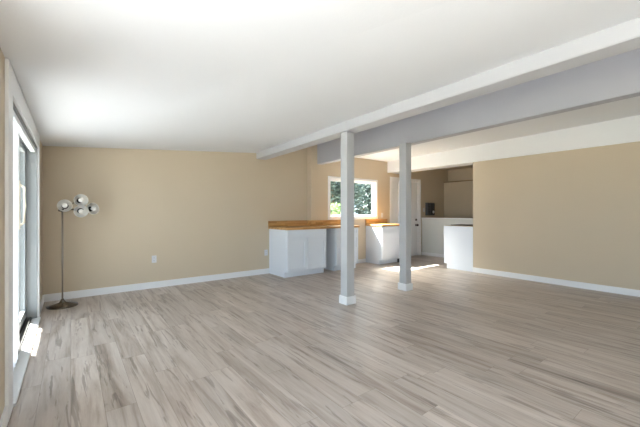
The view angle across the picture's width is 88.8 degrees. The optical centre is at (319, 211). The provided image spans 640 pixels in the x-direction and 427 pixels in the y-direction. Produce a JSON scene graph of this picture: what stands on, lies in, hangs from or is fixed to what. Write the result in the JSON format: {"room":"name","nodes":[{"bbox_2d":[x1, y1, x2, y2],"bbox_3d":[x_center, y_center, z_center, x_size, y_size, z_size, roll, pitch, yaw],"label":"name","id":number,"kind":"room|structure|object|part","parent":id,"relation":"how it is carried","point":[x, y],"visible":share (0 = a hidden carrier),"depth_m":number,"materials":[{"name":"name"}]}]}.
{"room":"living room","nodes":[
{"label":"living room","id":0,"kind":"room"},
{"bbox_2d":[0,48,42,417],"bbox_3d":[-1.300,-0.150,1.096,0.140,2.700,8.320,0,0,-37],"label":"wall","id":1,"kind":"structure","parent":0,"point":[2,58],"depth_m":1.83,"materials":[{"name":"beige paint"}]},
{"bbox_2d":[0,295,43,426],"bbox_3d":[-1.200,1.150,1.093,0.016,0.100,8.173,0,0,-37],"label":"baseboard","id":2,"kind":"structure","parent":1,"relation":"attached to","point":[4,417],"depth_m":1.81,"materials":[{"name":"white paint"}]},
{"bbox_2d":[5,58,40,421],"bbox_3d":[-2.542,0.163,2.752,0.169,2.075,2.340,0,0,-37],"label":"door","id":3,"kind":"structure","parent":1,"relation":"in","point":[29,318],"depth_m":2.82,"materials":[{"name":"white paint"}]},
{"bbox_3d":[-2.286,0.228,2.392,0.032,1.852,1.053,0,0,-37],"label":"sliding panel","id":4,"kind":"part","parent":3,"relation":"part of","materials":[{"name":"clear glass"}]},
{"bbox_3d":[-2.920,0.228,3.158,0.032,1.852,1.053,0,0,-37],"label":"fixed panel","id":5,"kind":"part","parent":3,"relation":"part of","materials":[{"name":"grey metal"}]},
{"bbox_3d":[-2.558,-0.060,2.809,0.057,0.420,0.036,0,0,-37],"label":"handle","id":6,"kind":"part","parent":3,"relation":"part of","materials":[{"name":"silver metal"}]},
{"bbox_3d":[-2.588,0.230,2.787,0.139,1.900,2.089,0,0,-37],"label":"frame","id":7,"kind":"part","parent":3,"relation":"part of","materials":[{"name":"grey metal"}]},
{"bbox_2d":[13,110,34,370],"bbox_3d":[-2.544,0.193,2.795,0.044,1.775,1.990,0,0,-37],"label":"vertical blind","id":8,"kind":"object","parent":1,"relation":"attached to","point":[18,128],"visible":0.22,"depth_m":2.33,"materials":[{"name":"white plastic"}]},
{"bbox_3d":[-2.544,-0.675,2.795,0.040,0.040,1.990,0,0,-37],"label":"head rail","id":9,"kind":"part","parent":8,"relation":"part of","materials":[{"name":"white plastic"}]},
{"bbox_2d":[43,145,447,294],"bbox_3d":[0.135,-0.175,7.249,9.600,2.750,0.270,0,0,-37],"label":"wall","id":10,"kind":"structure","parent":0,"point":[201,213],"depth_m":5.36,"materials":[{"name":"beige paint"}]},
{"bbox_2d":[152,255,156,262],"bbox_3d":[-2.619,0.745,5.164,0.070,0.114,0.009,0,0,-37],"label":"wall outlet","id":11,"kind":"object","parent":10,"relation":"attached to","point":[154,258],"visible":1,"depth_m":5.17,"materials":[{"name":"white plastic"}]},
{"bbox_2d":[44,268,268,301],"bbox_3d":[-2.336,1.150,5.376,3.370,0.100,0.016,0,0,-37],"label":"baseboard","id":12,"kind":"structure","parent":10,"relation":"attached to","point":[140,286],"depth_m":5.09,"materials":[{"name":"white paint"}]},
{"bbox_2d":[268,220,340,226],"bbox_3d":[-0.240,0.231,6.870,1.815,0.112,0.174,0,0,-37],"label":"countertop","id":13,"kind":"structure","parent":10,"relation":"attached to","point":[294,222],"depth_m":6.84,"materials":[{"name":"brown wood"}]},
{"bbox_2d":[328,176,377,219],"bbox_3d":[0.723,-0.307,7.666,1.560,0.955,0.280,0,0,-37],"label":"window","id":14,"kind":"structure","parent":10,"relation":"in","point":[374,183],"depth_m":7.77,"materials":[{"name":"white paint"}]},
{"bbox_3d":[0.485,-0.308,7.403,0.735,0.823,0.030,0,0,-37],"label":"sash","id":15,"kind":"part","parent":14,"relation":"part of","materials":[{"name":"white plastic"}]},
{"bbox_3d":[1.017,-0.308,7.852,0.735,0.823,0.030,0,0,-37],"label":"sash","id":16,"kind":"part","parent":14,"relation":"part of","materials":[{"name":"white plastic"}]},
{"bbox_2d":[358,259,365,262],"bbox_3d":[0.794,1.155,7.572,0.740,0.090,0.016,0,0,-37],"label":"baseboard","id":17,"kind":"structure","parent":10,"relation":"attached to","point":[359,260],"depth_m":7.70,"materials":[{"name":"white paint"}]},
{"bbox_2d":[365,219,386,223],"bbox_3d":[1.389,0.231,8.016,0.755,0.112,0.024,0,0,-37],"label":"backsplash","id":18,"kind":"structure","parent":10,"relation":"attached to","point":[367,221],"depth_m":7.97,"materials":[{"name":"brown wood"}]},
{"bbox_2d":[390,177,420,255],"bbox_3d":[2.225,0.150,8.796,1.280,2.100,0.302,0,0,-37],"label":"door","id":19,"kind":"structure","parent":10,"relation":"in","point":[394,181],"depth_m":8.95,"materials":[{"name":"white paint"}]},
{"bbox_3d":[1.927,0.196,8.502,0.268,2.006,0.050,0,0,-37],"label":"sidelight panel","id":20,"kind":"part","parent":19,"relation":"part of","materials":[{"name":"white paint"}]},
{"bbox_2d":[425,203,434,214],"bbox_3d":[3.141,-0.083,9.293,0.330,0.355,0.120,0,0,-37],"label":"control box","id":21,"kind":"object","parent":10,"relation":"attached to","point":[429,207],"visible":1,"depth_m":9.24,"materials":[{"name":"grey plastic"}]},
{"bbox_3d":[3.215,-0.083,9.307,0.175,0.315,0.010,0,0,-37],"label":"panel","id":22,"kind":"part","parent":21,"relation":"part of","materials":[{"name":"black plastic"}]},
{"bbox_2d":[0,0,639,152],"bbox_3d":[0.084,-1.240,2.076,3.250,0.720,8.200,0,0,-37],"label":"ceiling","id":23,"kind":"structure","parent":0,"point":[239,76],"depth_m":2.19,"materials":[{"name":"paint"}]},
{"bbox_2d":[7,255,639,426],"bbox_3d":[2.554,1.260,3.957,9.740,0.120,8.440,0,0,-37],"label":"floor","id":24,"kind":"structure","parent":0,"point":[459,348],"depth_m":2.73,"materials":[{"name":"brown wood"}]},
{"bbox_2d":[46,194,98,309],"bbox_3d":[-3.187,0.483,4.235,0.555,1.431,0.324,0,0,-37],"label":"floor lamp","id":25,"kind":"object","parent":24,"relation":"on","point":[64,205],"visible":1,"depth_m":4.18,"materials":[{"name":"silver metal"}]},
{"bbox_3d":[-3.239,-0.081,4.151,0.158,0.157,0.086,0,0,-37],"label":"lamp shade","id":26,"kind":"part","parent":25,"relation":"part of","materials":[{"name":"clear glass"}]},
{"bbox_3d":[-3.119,-0.153,4.257,0.081,0.158,0.158,0,0,39],"label":"lamp shade","id":27,"kind":"part","parent":25,"relation":"part of","materials":[{"name":"clear glass"}]},
{"bbox_3d":[-3.100,-0.009,4.243,0.157,0.157,0.089,0,0,-37],"label":"lamp shade","id":28,"kind":"part","parent":25,"relation":"part of","materials":[{"name":"clear glass"}]},
{"bbox_3d":[-3.066,-0.046,4.395,0.086,0.157,0.158,0,0,17],"label":"lamp shade","id":29,"kind":"part","parent":25,"relation":"part of","materials":[{"name":"clear glass"}]},
{"bbox_2d":[269,229,325,277],"bbox_3d":[-0.433,0.764,6.414,0.905,0.872,0.668,0,0,-37],"label":"base cabinet","id":30,"kind":"object","parent":24,"relation":"on","point":[292,253],"visible":0.98,"depth_m":6.13,"materials":[{"name":"white paint"}]},
{"bbox_3d":[-0.415,0.791,6.020,0.442,0.598,0.018,0,0,-37],"label":"door","id":31,"kind":"part","parent":30,"relation":"part of","materials":[{"name":"white paint"}]},
{"bbox_3d":[-0.236,0.409,6.156,0.891,0.151,0.018,0,0,-37],"label":"drawer","id":32,"kind":"part","parent":30,"relation":"part of","materials":[{"name":"white paint"}]},
{"bbox_2d":[268,225,359,229],"bbox_3d":[-0.086,0.307,6.668,1.815,0.039,0.683,0,0,-37],"label":"countertop","id":33,"kind":"structure","parent":30,"relation":"on","point":[321,226],"depth_m":6.32,"materials":[{"name":"brown wood"}]},
{"bbox_3d":[-0.058,0.791,6.292,0.442,0.598,0.018,0,0,-37],"label":"door","id":34,"kind":"part","parent":30,"relation":"part of","materials":[{"name":"white paint"}]},
{"bbox_2d":[324,227,357,270],"bbox_3d":[0.418,0.764,6.968,0.610,0.872,0.518,0,0,-37],"label":"base cabinet","id":35,"kind":"object","parent":24,"relation":"on","point":[333,235],"visible":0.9,"depth_m":6.71,"materials":[{"name":"white paint"}]},
{"bbox_3d":[0.569,0.940,6.770,0.596,0.300,0.018,0,0,-37],"label":"drawer","id":36,"kind":"part","parent":35,"relation":"part of","materials":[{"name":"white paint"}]},
{"bbox_3d":[0.569,0.637,6.770,0.596,0.295,0.018,0,0,-37],"label":"drawer","id":37,"kind":"part","parent":35,"relation":"part of","materials":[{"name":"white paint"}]},
{"bbox_3d":[0.569,0.409,6.770,0.596,0.151,0.018,0,0,-37],"label":"drawer","id":38,"kind":"part","parent":35,"relation":"part of","materials":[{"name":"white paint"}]},
{"bbox_2d":[339,131,355,304],"bbox_3d":[0.361,0.078,4.304,0.160,2.242,0.160,0,0,-37],"label":"support post","id":39,"kind":"object","parent":24,"relation":"on","point":[347,297],"visible":1,"depth_m":4.25,"materials":[{"name":"paint"}]},
{"bbox_3d":[0.361,1.147,4.304,0.160,0.104,0.160,0,0,-37],"label":"trim","id":40,"kind":"part","parent":39,"relation":"part of","materials":[{"name":"white paint"}]},
{"bbox_2d":[366,226,398,263],"bbox_3d":[1.559,0.764,7.838,0.780,0.872,0.518,0,0,-37],"label":"base cabinet","id":41,"kind":"object","parent":24,"relation":"on","point":[382,242],"visible":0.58,"depth_m":7.59,"materials":[{"name":"white paint"}]},
{"bbox_2d":[365,223,398,225],"bbox_3d":[1.566,0.307,7.833,0.815,0.039,0.533,0,0,-37],"label":"countertop","id":42,"kind":"structure","parent":41,"relation":"on","point":[385,224],"depth_m":7.59,"materials":[{"name":"brown wood"}]},
{"bbox_3d":[1.711,0.409,7.639,0.766,0.151,0.018,0,0,-37],"label":"drawer","id":43,"kind":"part","parent":41,"relation":"part of","materials":[{"name":"white paint"}]},
{"bbox_3d":[1.711,0.790,7.639,0.766,0.600,0.018,0,0,-37],"label":"door","id":44,"kind":"part","parent":41,"relation":"part of","materials":[{"name":"white paint"}]},
{"bbox_2d":[398,143,412,290],"bbox_3d":[1.319,0.073,5.059,0.160,2.253,0.160,0,0,-37],"label":"support post","id":45,"kind":"object","parent":24,"relation":"on","point":[404,283],"visible":1,"depth_m":5.01,"materials":[{"name":"white paint"}]},
{"bbox_3d":[1.319,1.147,5.059,0.160,0.104,0.160,0,0,-37],"label":"trim","id":46,"kind":"part","parent":45,"relation":"part of","materials":[{"name":"white paint"}]},
{"bbox_2d":[444,226,472,271],"bbox_3d":[3.212,0.747,7.061,0.872,0.904,0.638,0,0,-37],"label":"base cabinet","id":47,"kind":"object","parent":24,"relation":"on","point":[458,240],"visible":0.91,"depth_m":6.79,"materials":[{"name":"white paint"}]},
{"bbox_3d":[3.225,0.309,7.079,0.870,0.039,0.647,0,0,-37],"label":"countertop","id":48,"kind":"structure","parent":47,"relation":"on","visible":0},
{"bbox_2d":[455,224,472,225],"bbox_3d":[3.161,0.282,7.122,0.500,0.012,0.380,0,0,-37],"label":"sink","id":49,"kind":"object","parent":48,"relation":"in","point":[455,224],"visible":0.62,"depth_m":7.23,"materials":[{"name":"metal"}]},
{"bbox_2d":[422,218,472,253],"bbox_3d":[3.555,0.690,8.303,0.120,1.020,2.197,0,0,-37],"label":"wall","id":50,"kind":"structure","parent":0,"point":[432,229],"depth_m":8.79,"materials":[{"name":"grey paint"}]},
{"bbox_2d":[421,252,443,257],"bbox_3d":[3.305,1.155,8.520,0.015,0.090,1.549,0,0,-37],"label":"baseboard","id":51,"kind":"structure","parent":50,"relation":"attached to","point":[422,253],"depth_m":8.84,"materials":[{"name":"white paint"}]},
{"bbox_2d":[426,218,472,218],"bbox_3d":[3.555,0.167,8.303,0.160,0.024,2.197,0,0,-37],"label":"trim","id":52,"kind":"structure","parent":50,"relation":"on","point":[426,218],"depth_m":8.45,"materials":[{"name":"white paint"}]},
{"bbox_2d":[444,168,472,217],"bbox_3d":[4.542,-0.175,9.054,0.400,2.750,2.200,0,0,-37],"label":"wall","id":53,"kind":"structure","parent":0,"point":[458,196],"depth_m":9.49,"materials":[{"name":"beige paint"}]},
{"bbox_2d":[444,180,472,182],"bbox_3d":[4.456,-0.885,8.990,0.215,0.029,2.197,0,0,-37],"label":"trim","id":54,"kind":"structure","parent":53,"relation":"attached to","point":[462,180],"depth_m":9.41,"materials":[{"name":"brown paint"}]},
{"bbox_2d":[356,96,639,169],"bbox_3d":[4.465,-1.433,5.319,5.050,0.335,8.050,0,0,-37],"label":"ceiling","id":55,"kind":"structure","parent":0,"point":[629,107],"depth_m":5.26,"materials":[{"name":"paint"}]},
{"bbox_2d":[387,115,639,173],"bbox_3d":[4.292,-1.260,5.187,0.385,0.540,8.050,0,0,-37],"label":"header beam","id":56,"kind":"structure","parent":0,"point":[622,130],"depth_m":5.59,"materials":[{"name":"white paint"}]},
{"bbox_2d":[473,141,639,289],"bbox_3d":[5.987,-0.175,5.095,2.900,2.750,5.850,0,0,-37],"label":"wall","id":57,"kind":"structure","parent":0,"point":[571,215],"depth_m":5.34,"materials":[{"name":"beige paint"}]},
{"bbox_2d":[473,267,639,296],"bbox_3d":[4.824,1.153,4.215,0.016,0.095,5.840,0,0,-37],"label":"baseboard","id":58,"kind":"structure","parent":57,"relation":"attached to","point":[625,291],"depth_m":5.33,"materials":[{"name":"white paint"}]},
{"bbox_3d":[1.894,-1.560,3.454,1.300,0.080,8.200,0,0,-37],"label":"ceiling","id":59,"kind":"structure","parent":0,"visible":0},
{"bbox_2d":[256,17,639,159],"bbox_3d":[1.349,-1.270,3.039,0.210,0.520,8.200,0,0,-37],"label":"ceiling beam","id":60,"kind":"structure","parent":59,"relation":"attached to","point":[624,37],"depth_m":2.75,"materials":[{"name":"paint"}]},
{"bbox_2d":[317,48,639,164],"bbox_3d":[2.437,-1.271,3.773,0.150,0.517,8.050,0,0,-37],"label":"ceiling beam","id":61,"kind":"structure","parent":59,"relation":"attached to","point":[617,77],"depth_m":3.85,"materials":[{"name":"paint"}]},
{"label":"outside","id":62,"kind":"structure","parent":0,"visible":0},
{"bbox_3d":[-0.568,1.430,8.996,70.000,0.140,75.000,0,0,-37],"label":"ground","id":63,"kind":"structure","parent":62,"visible":0},
{"bbox_2d":[331,202,340,214],"bbox_3d":[0.399,0.606,10.755,1.461,1.909,1.588,0,0,-37],"label":"tree","id":64,"kind":"object","parent":63,"relation":"on","point":[334,212],"visible":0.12,"depth_m":10.50,"materials":[{"name":"green plant"}]},
{"bbox_2d":[331,181,366,214],"bbox_3d":[0.556,-0.730,12.817,2.341,4.598,2.162,0,0,-37],"label":"tree","id":65,"kind":"object","parent":63,"relation":"on","point":[335,186],"visible":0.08,"depth_m":12.67,"materials":[{"name":"green plant"}]},
{"bbox_2d":[340,183,371,214],"bbox_3d":[2.345,-0.209,14.781,3.264,3.566,2.676,0,0,-37],"label":"tree","id":66,"kind":"object","parent":63,"relation":"on","point":[364,207],"visible":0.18,"depth_m":14.25,"materials":[{"name":"green plant"}]},
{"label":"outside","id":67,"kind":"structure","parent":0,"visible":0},
{"bbox_3d":[-4.590,1.309,1.532,4.555,0.099,20.000,0,0,-37],"label":"patio","id":68,"kind":"object","parent":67,"visible":0},
{"bbox_2d":[19,150,19,308],"bbox_3d":[-3.965,0.220,4.334,0.165,2.080,0.200,0,0,-37],"label":"porch column","id":69,"kind":"structure","parent":68,"relation":"on","point":[19,150],"depth_m":4.25,"materials":[{"name":"grey paint"}]}
]}

